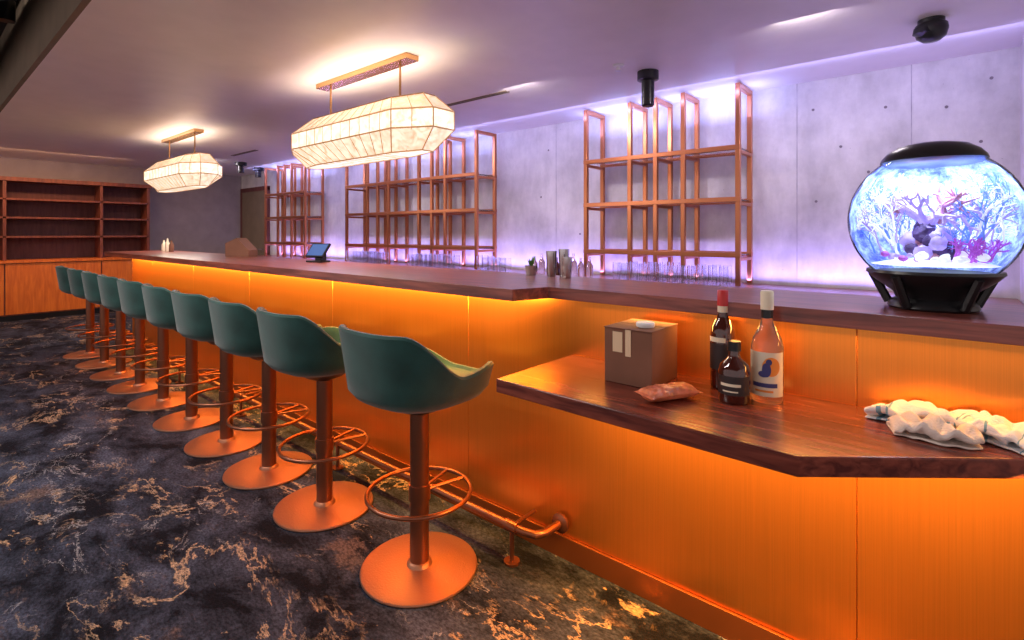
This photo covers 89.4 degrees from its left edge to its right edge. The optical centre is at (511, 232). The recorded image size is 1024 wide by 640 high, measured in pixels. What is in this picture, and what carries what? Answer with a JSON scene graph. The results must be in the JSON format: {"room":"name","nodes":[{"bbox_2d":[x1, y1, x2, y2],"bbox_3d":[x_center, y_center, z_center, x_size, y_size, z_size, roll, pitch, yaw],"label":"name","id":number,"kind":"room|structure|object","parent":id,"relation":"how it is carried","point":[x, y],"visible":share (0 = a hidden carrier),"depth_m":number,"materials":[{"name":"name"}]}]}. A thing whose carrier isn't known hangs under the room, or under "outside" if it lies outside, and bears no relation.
{"room":"bar","nodes":[
{"label":"bar","id":0,"kind":"room"},
{"bbox_2d":[0,0,18,36],"bbox_3d":[-3.900,-1.820,1.740,14.200,0.060,3.610,0,0,40],"label":"ceiling","id":1,"kind":"structure","parent":0,"point":[2,24],"depth_m":4.46,"materials":[{"name":"grey"}]},
{"bbox_2d":[0,0,15,23],"bbox_3d":[-2.356,-1.660,2.634,5.000,0.260,0.100,0,0,40],"label":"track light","id":2,"kind":"object","parent":1,"relation":"attached to","point":[7,7],"visible":1,"depth_m":3.71,"materials":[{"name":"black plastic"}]},
{"bbox_2d":[0,0,90,111],"bbox_3d":[-2.704,-1.475,3.073,14.100,0.630,0.030,0,0,40],"label":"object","id":3,"kind":"object","parent":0,"point":[39,25],"depth_m":3.65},
{"bbox_2d":[0,157,240,253],"bbox_3d":[-8.019,-0.240,7.784,0.100,3.100,7.500,0,0,40],"label":"wall","id":4,"kind":"structure","parent":0,"point":[204,220],"depth_m":9.75,"materials":[{"name":"grey paint"}]},
{"bbox_2d":[0,311,726,639],"bbox_3d":[-2.610,1.335,3.262,14.200,0.050,7.600,0,0,40],"label":"floor","id":5,"kind":"structure","parent":0,"point":[109,530],"depth_m":2.17,"materials":[{"name":"carpet"}]},
{"bbox_2d":[0,176,151,321],"bbox_3d":[-7.784,0.235,7.578,0.515,2.150,4.170,0,0,40],"label":"wall shelving","id":6,"kind":"object","parent":5,"relation":"on","point":[46,224],"visible":0.7,"depth_m":8.27,"materials":[{"name":"brown wood"}]},
{"bbox_2d":[55,266,115,359],"bbox_3d":[-4.552,0.830,5.565,0.548,0.961,0.543,0,0,43],"label":"bar stool","id":7,"kind":"object","parent":5,"relation":"on","point":[61,271],"visible":0.45,"depth_m":5.53,"materials":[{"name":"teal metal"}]},
{"bbox_2d":[67,268,131,368],"bbox_3d":[-4.094,0.830,5.176,0.548,0.961,0.543,0,0,40],"label":"bar stool","id":8,"kind":"object","parent":5,"relation":"on","point":[74,276],"visible":0.45,"depth_m":5.12,"materials":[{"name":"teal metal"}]},
{"bbox_2d":[81,271,149,380],"bbox_3d":[-3.636,0.830,4.788,0.548,0.961,0.543,0,0,43],"label":"bar stool","id":9,"kind":"object","parent":5,"relation":"on","point":[90,282],"visible":0.4,"depth_m":4.72,"materials":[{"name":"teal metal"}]},
{"bbox_2d":[97,274,171,394],"bbox_3d":[-3.179,0.830,4.400,0.548,0.961,0.543,0,0,41],"label":"bar stool","id":10,"kind":"object","parent":5,"relation":"on","point":[108,288],"visible":0.5,"depth_m":4.32,"materials":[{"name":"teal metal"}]},
{"bbox_2d":[117,279,184,411],"bbox_3d":[-2.713,0.830,4.005,0.548,0.961,0.543,0,0,40],"label":"bar stool","id":11,"kind":"object","parent":5,"relation":"on","point":[130,292],"visible":0.49,"depth_m":3.92,"materials":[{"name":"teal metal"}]},
{"bbox_2d":[141,283,219,431],"bbox_3d":[-2.248,0.830,3.611,0.548,0.961,0.543,0,0,43],"label":"bar stool","id":12,"kind":"object","parent":5,"relation":"on","point":[158,304],"visible":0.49,"depth_m":3.53,"materials":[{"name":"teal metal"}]},
{"bbox_2d":[171,290,261,457],"bbox_3d":[-1.790,0.830,3.223,0.548,0.961,0.543,0,0,39],"label":"bar stool","id":13,"kind":"object","parent":5,"relation":"on","point":[191,311],"visible":0.56,"depth_m":3.12,"materials":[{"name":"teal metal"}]},
{"bbox_2d":[208,297,321,489],"bbox_3d":[-1.348,0.830,2.848,0.548,0.961,0.543,0,0,43],"label":"bar stool","id":14,"kind":"object","parent":5,"relation":"on","point":[235,328],"visible":0.65,"depth_m":2.74,"materials":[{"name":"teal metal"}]},
{"bbox_2d":[256,307,372,532],"bbox_3d":[-0.906,0.830,2.473,0.548,0.961,0.543,0,0,42],"label":"bar stool","id":15,"kind":"object","parent":5,"relation":"on","point":[294,345],"visible":0.77,"depth_m":2.35,"materials":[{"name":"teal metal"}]},
{"bbox_2d":[126,333,568,567],"bbox_3d":[-2.141,1.218,3.948,6.059,0.183,0.182,0,0,40],"label":"rail","id":16,"kind":"object","parent":5,"relation":"on","point":[560,523],"visible":0.7,"depth_m":2.20,"materials":[{"name":"orange metal"}]},
{"bbox_2d":[338,324,493,608],"bbox_3d":[-0.369,0.830,2.017,0.548,0.961,0.543,0,0,40],"label":"bar stool","id":17,"kind":"object","parent":5,"relation":"on","point":[422,567],"visible":1,"depth_m":1.89,"materials":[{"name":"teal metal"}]},
{"bbox_2d":[104,250,1023,639],"bbox_3d":[-1.268,0.762,3.468,8.420,1.095,0.650,0,0,40],"label":"bar counter","id":18,"kind":"object","parent":5,"relation":"on","point":[734,549],"depth_m":1.74,"materials":[{"name":"orange wood"}]},
{"bbox_2d":[161,240,164,250],"bbox_3d":[-4.073,0.149,6.051,0.050,0.130,0.050,0,0,40],"label":"syrup bottle","id":19,"kind":"object","parent":18,"relation":"on","point":[163,243],"visible":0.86,"depth_m":6.03,"materials":[{"name":"beige"}]},
{"bbox_2d":[165,238,169,251],"bbox_3d":[-3.982,0.139,5.973,0.050,0.150,0.050,0,0,40],"label":"syrup bottle","id":20,"kind":"object","parent":18,"relation":"on","point":[167,243],"visible":0.97,"depth_m":5.95,"materials":[{"name":"beige"}]},
{"bbox_2d":[169,240,173,251],"bbox_3d":[-3.875,0.149,5.882,0.050,0.130,0.050,0,0,40],"label":"syrup bottle","id":21,"kind":"object","parent":18,"relation":"on","point":[171,245],"visible":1,"depth_m":5.87,"materials":[{"name":"brown glass"}]},
{"bbox_2d":[225,238,257,256],"bbox_3d":[-2.466,0.129,4.714,0.240,0.170,0.120,0,0,12],"label":"box","id":22,"kind":"object","parent":18,"relation":"on","point":[237,247],"visible":1,"depth_m":4.67,"materials":[{"name":"cardboard"}]},
{"bbox_2d":[305,243,330,262],"bbox_3d":[-1.427,0.145,3.806,0.170,0.137,0.100,0,0,25],"label":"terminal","id":23,"kind":"object","parent":18,"relation":"on","point":[318,251],"visible":1,"depth_m":3.79,"materials":[{"name":"black plastic"}]},
{"bbox_2d":[525,256,536,275],"bbox_3d":[0.097,0.164,2.619,0.064,0.099,0.064,0,0,40],"label":"potted plant","id":24,"kind":"object","parent":18,"relation":"on","point":[531,269],"visible":1,"depth_m":2.60,"materials":[{"name":"green plant"}]},
{"bbox_2d":[533,253,544,274],"bbox_3d":[0.280,0.297,5.007,0.133,0.200,0.064,0,0,40],"label":"bottles","id":25,"kind":"object","parent":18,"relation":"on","point":[541,262],"depth_m":4.98,"materials":[{"name":"clear glass"}]},
{"bbox_2d":[546,251,556,276],"bbox_3d":[0.195,0.151,2.549,0.056,0.125,0.056,0,0,40],"label":"cocktail shaker","id":26,"kind":"object","parent":18,"relation":"on","point":[551,256],"visible":1,"depth_m":2.53,"materials":[{"name":"silver metal"}]},
{"bbox_2d":[556,257,559,274],"bbox_3d":[0.451,0.310,4.862,0.034,0.160,0.064,0,0,40],"label":"bottles","id":27,"kind":"object","parent":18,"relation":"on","point":[557,264],"depth_m":4.86,"materials":[{"name":"clear glass"}]},
{"bbox_2d":[558,249,568,276],"bbox_3d":[0.254,0.146,2.525,0.054,0.135,0.054,0,0,40],"label":"cocktail shaker","id":28,"kind":"object","parent":18,"relation":"on","point":[562,252],"visible":0.46,"depth_m":2.51,"materials":[{"name":"silver metal"}]},
{"bbox_2d":[562,257,571,278],"bbox_3d":[0.261,0.164,2.441,0.048,0.100,0.048,0,0,40],"label":"cocktail shaker","id":29,"kind":"object","parent":18,"relation":"on","point":[566,261],"visible":1,"depth_m":2.42,"materials":[{"name":"silver metal"}]},
{"bbox_2d":[571,254,592,277],"bbox_3d":[0.651,0.297,4.692,0.223,0.200,0.064,0,0,40],"label":"bottles","id":30,"kind":"object","parent":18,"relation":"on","point":[577,271],"depth_m":4.69,"materials":[{"name":"clear glass"}]},
{"bbox_2d":[496,355,1023,478],"bbox_3d":[0.649,0.506,1.402,1.479,0.045,0.478,0,0,40],"label":"countertop","id":31,"kind":"structure","parent":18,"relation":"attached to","point":[799,436],"depth_m":1.29,"materials":[{"name":"brown wood"}]},
{"bbox_2d":[604,318,676,387],"bbox_3d":[0.430,0.394,1.717,0.167,0.178,0.203,0,0,40],"label":"cardboard box","id":32,"kind":"object","parent":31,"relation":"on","point":[635,356],"visible":0.92,"depth_m":1.65,"materials":[{"name":"brown cardboard"}]},
{"bbox_2d":[636,321,654,327],"bbox_3d":[0.433,0.296,1.678,0.060,0.015,0.060,0,0,40],"label":"lid","id":33,"kind":"object","parent":32,"relation":"on","point":[642,324],"visible":1,"depth_m":1.66,"materials":[{"name":"white plastic"}]},
{"bbox_2d":[634,382,702,401],"bbox_3d":[0.455,0.460,1.502,0.180,0.045,0.085,0,0,-22],"label":"snack packet","id":34,"kind":"object","parent":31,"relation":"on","point":[672,390],"visible":1,"depth_m":1.48,"materials":[{"name":"plastic"}]},
{"bbox_2d":[710,289,735,388],"bbox_3d":[0.661,0.331,1.622,0.076,0.304,0.075,0,0,40],"label":"liquor bottle","id":35,"kind":"object","parent":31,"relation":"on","point":[722,329],"visible":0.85,"depth_m":1.60,"materials":[{"name":"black glass"}]},
{"bbox_2d":[718,340,750,404],"bbox_3d":[0.640,0.397,1.489,0.087,0.173,0.088,0,0,40],"label":"liquor bottle","id":36,"kind":"object","parent":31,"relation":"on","point":[734,374],"visible":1,"depth_m":1.46,"materials":[{"name":"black glass"}]},
{"bbox_2d":[751,290,783,403],"bbox_3d":[0.738,0.325,1.496,0.086,0.316,0.089,0,0,40],"label":"bottle","id":37,"kind":"object","parent":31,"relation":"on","point":[767,348],"visible":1,"depth_m":1.47,"materials":[{"name":"clear glass"}]},
{"bbox_2d":[864,399,1023,455],"bbox_3d":[1.051,0.451,1.239,0.221,0.062,0.343,0,0,-45],"label":"towel","id":38,"kind":"object","parent":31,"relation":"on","point":[914,419],"visible":1,"depth_m":1.20,"materials":[{"name":"white fabric"}]},
{"bbox_2d":[847,141,1023,313],"bbox_3d":[1.198,-0.021,1.475,0.405,0.472,0.405,0,0,29],"label":"aquarium","id":39,"kind":"object","parent":18,"relation":"on","point":[939,224],"visible":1,"depth_m":1.43,"materials":[{"name":"clear glass"}]},
{"bbox_2d":[258,255,1023,305],"bbox_3d":[-0.895,0.860,6.211,10.040,0.900,0.675,0,0,40],"label":"countertop","id":40,"kind":"structure","parent":5,"relation":"on","point":[1010,301],"depth_m":3.82,"materials":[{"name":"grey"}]},
{"bbox_2d":[264,163,323,258],"bbox_3d":[-3.716,-0.370,8.776,1.420,1.555,0.340,0,0,40],"label":"rack","id":41,"kind":"object","parent":40,"relation":"on","point":[306,193],"visible":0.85,"depth_m":8.70,"materials":[{"name":"orange metal"}]},
{"bbox_2d":[346,250,388,263],"bbox_3d":[-1.904,0.321,6.784,0.788,0.177,0.151,0,0,40],"label":"glasses","id":42,"kind":"object","parent":40,"relation":"on","point":[364,256],"visible":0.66,"depth_m":6.65,"materials":[{"name":"white"}]},
{"bbox_2d":[345,130,496,269],"bbox_3d":[-1.290,-0.370,6.719,2.640,1.555,0.340,0,0,40],"label":"rack","id":43,"kind":"object","parent":40,"relation":"on","point":[446,179],"visible":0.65,"depth_m":6.44,"materials":[{"name":"orange metal"}]},
{"bbox_2d":[407,253,459,268],"bbox_3d":[-0.912,0.320,5.943,0.788,0.178,0.151,0,0,40],"label":"glasses","id":44,"kind":"object","parent":40,"relation":"on","point":[452,261],"visible":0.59,"depth_m":5.81,"materials":[{"name":"white"}]},
{"bbox_2d":[476,255,510,271],"bbox_3d":[-0.188,0.320,5.329,0.388,0.178,0.151,0,0,40],"label":"glasses","id":45,"kind":"object","parent":40,"relation":"on","point":[484,262],"visible":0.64,"depth_m":5.26,"materials":[{"name":"white"}]},
{"bbox_2d":[583,82,752,285],"bbox_3d":[1.310,-0.370,4.514,1.400,1.555,0.340,0,0,40],"label":"rack","id":46,"kind":"object","parent":40,"relation":"on","point":[736,150],"visible":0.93,"depth_m":4.41,"materials":[{"name":"orange metal"}]},
{"bbox_2d":[612,261,731,286],"bbox_3d":[1.246,0.320,4.113,0.948,0.177,0.151,0,0,40],"label":"glasses","id":47,"kind":"object","parent":40,"relation":"on","point":[701,274],"visible":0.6,"depth_m":4.03,"materials":[{"name":"white"}]},
{"bbox_2d":[0,0,1023,175],"bbox_3d":[-1.442,-1.190,4.639,14.200,0.060,3.990,0,0,40],"label":"ceiling","id":48,"kind":"structure","parent":0,"point":[126,77],"depth_m":3.36,"materials":[{"name":"paint"}]},
{"bbox_2d":[144,128,221,192],"bbox_3d":[-3.916,-0.837,6.127,1.727,0.644,0.440,0,0,40],"label":"chandelier","id":49,"kind":"object","parent":48,"relation":"hanging from","point":[192,171],"visible":1,"depth_m":5.74,"materials":[{"name":"beige"}]},
{"bbox_2d":[235,162,246,172],"bbox_3d":[-4.459,-1.075,8.502,0.180,0.170,0.180,0,0,40],"label":"ceiling spotlight","id":50,"kind":"object","parent":48,"relation":"attached to","point":[240,165],"depth_m":8.46,"materials":[{"name":"black metal"}]},
{"bbox_2d":[231,150,257,155],"bbox_3d":[-3.879,-1.157,7.486,0.820,0.006,0.050,0,0,40],"label":"ceiling vent","id":51,"kind":"object","parent":48,"relation":"in","point":[251,150],"visible":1,"depth_m":7.44,"materials":[{"name":"black plastic"}]},
{"bbox_2d":[253,167,263,177],"bbox_3d":[-4.517,-1.075,9.207,0.180,0.170,0.180,0,0,40],"label":"ceiling spotlight","id":52,"kind":"object","parent":48,"relation":"attached to","point":[257,170],"depth_m":9.16,"materials":[{"name":"black metal"}]},
{"bbox_2d":[291,52,454,169],"bbox_3d":[-1.072,-0.837,3.715,1.727,0.644,0.440,0,0,40],"label":"chandelier","id":53,"kind":"object","parent":48,"relation":"hanging from","point":[415,124],"visible":1,"depth_m":3.41,"materials":[{"name":"beige"}]},
{"bbox_2d":[446,90,508,105],"bbox_3d":[-0.317,-1.157,4.465,0.740,0.006,0.050,0,0,40],"label":"ceiling vent","id":54,"kind":"object","parent":48,"relation":"in","point":[505,91],"visible":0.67,"depth_m":4.44,"materials":[{"name":"black plastic"}]},
{"bbox_2d":[613,63,623,71],"bbox_3d":[0.735,-1.140,3.572,0.080,0.040,0.080,0,0,40],"label":"sprinkler head","id":55,"kind":"object","parent":48,"relation":"attached to","point":[618,66],"visible":1,"depth_m":3.56},
{"bbox_2d":[637,68,658,107],"bbox_3d":[0.978,-1.035,3.720,0.150,0.250,0.150,0,0,40],"label":"ceiling spotlight","id":56,"kind":"object","parent":48,"relation":"attached to","point":[647,77],"depth_m":3.68,"materials":[{"name":"black metal"}]},
{"bbox_2d":[912,15,948,43],"bbox_3d":[2.275,-1.100,2.810,0.155,0.120,0.160,0,0,40],"label":"security camera","id":57,"kind":"object","parent":48,"relation":"attached to","point":[931,29],"visible":1,"depth_m":2.77,"materials":[{"name":"black plastic"}]},
{"bbox_2d":[241,47,1019,299],"bbox_3d":[-0.185,0.075,6.121,14.200,2.470,0.103,0,0,40],"label":"wall","id":58,"kind":"structure","parent":0,"point":[815,143],"depth_m":4.29,"materials":[{"name":"concrete"}]},
{"bbox_2d":[240,186,269,254],"bbox_3d":[-5.053,0.210,10.105,1.180,2.200,0.099,0,0,40],"label":"door","id":59,"kind":"structure","parent":58,"relation":"in","point":[251,199],"depth_m":10.09,"materials":[{"name":"paint"}]},
{"bbox_2d":[1020,37,1023,303],"bbox_3d":[2.554,0.075,2.424,0.100,2.470,2.000,0,0,40],"label":"wall","id":60,"kind":"structure","parent":0,"point":[1022,42],"depth_m":3.10,"materials":[{"name":"concrete"}]}
]}

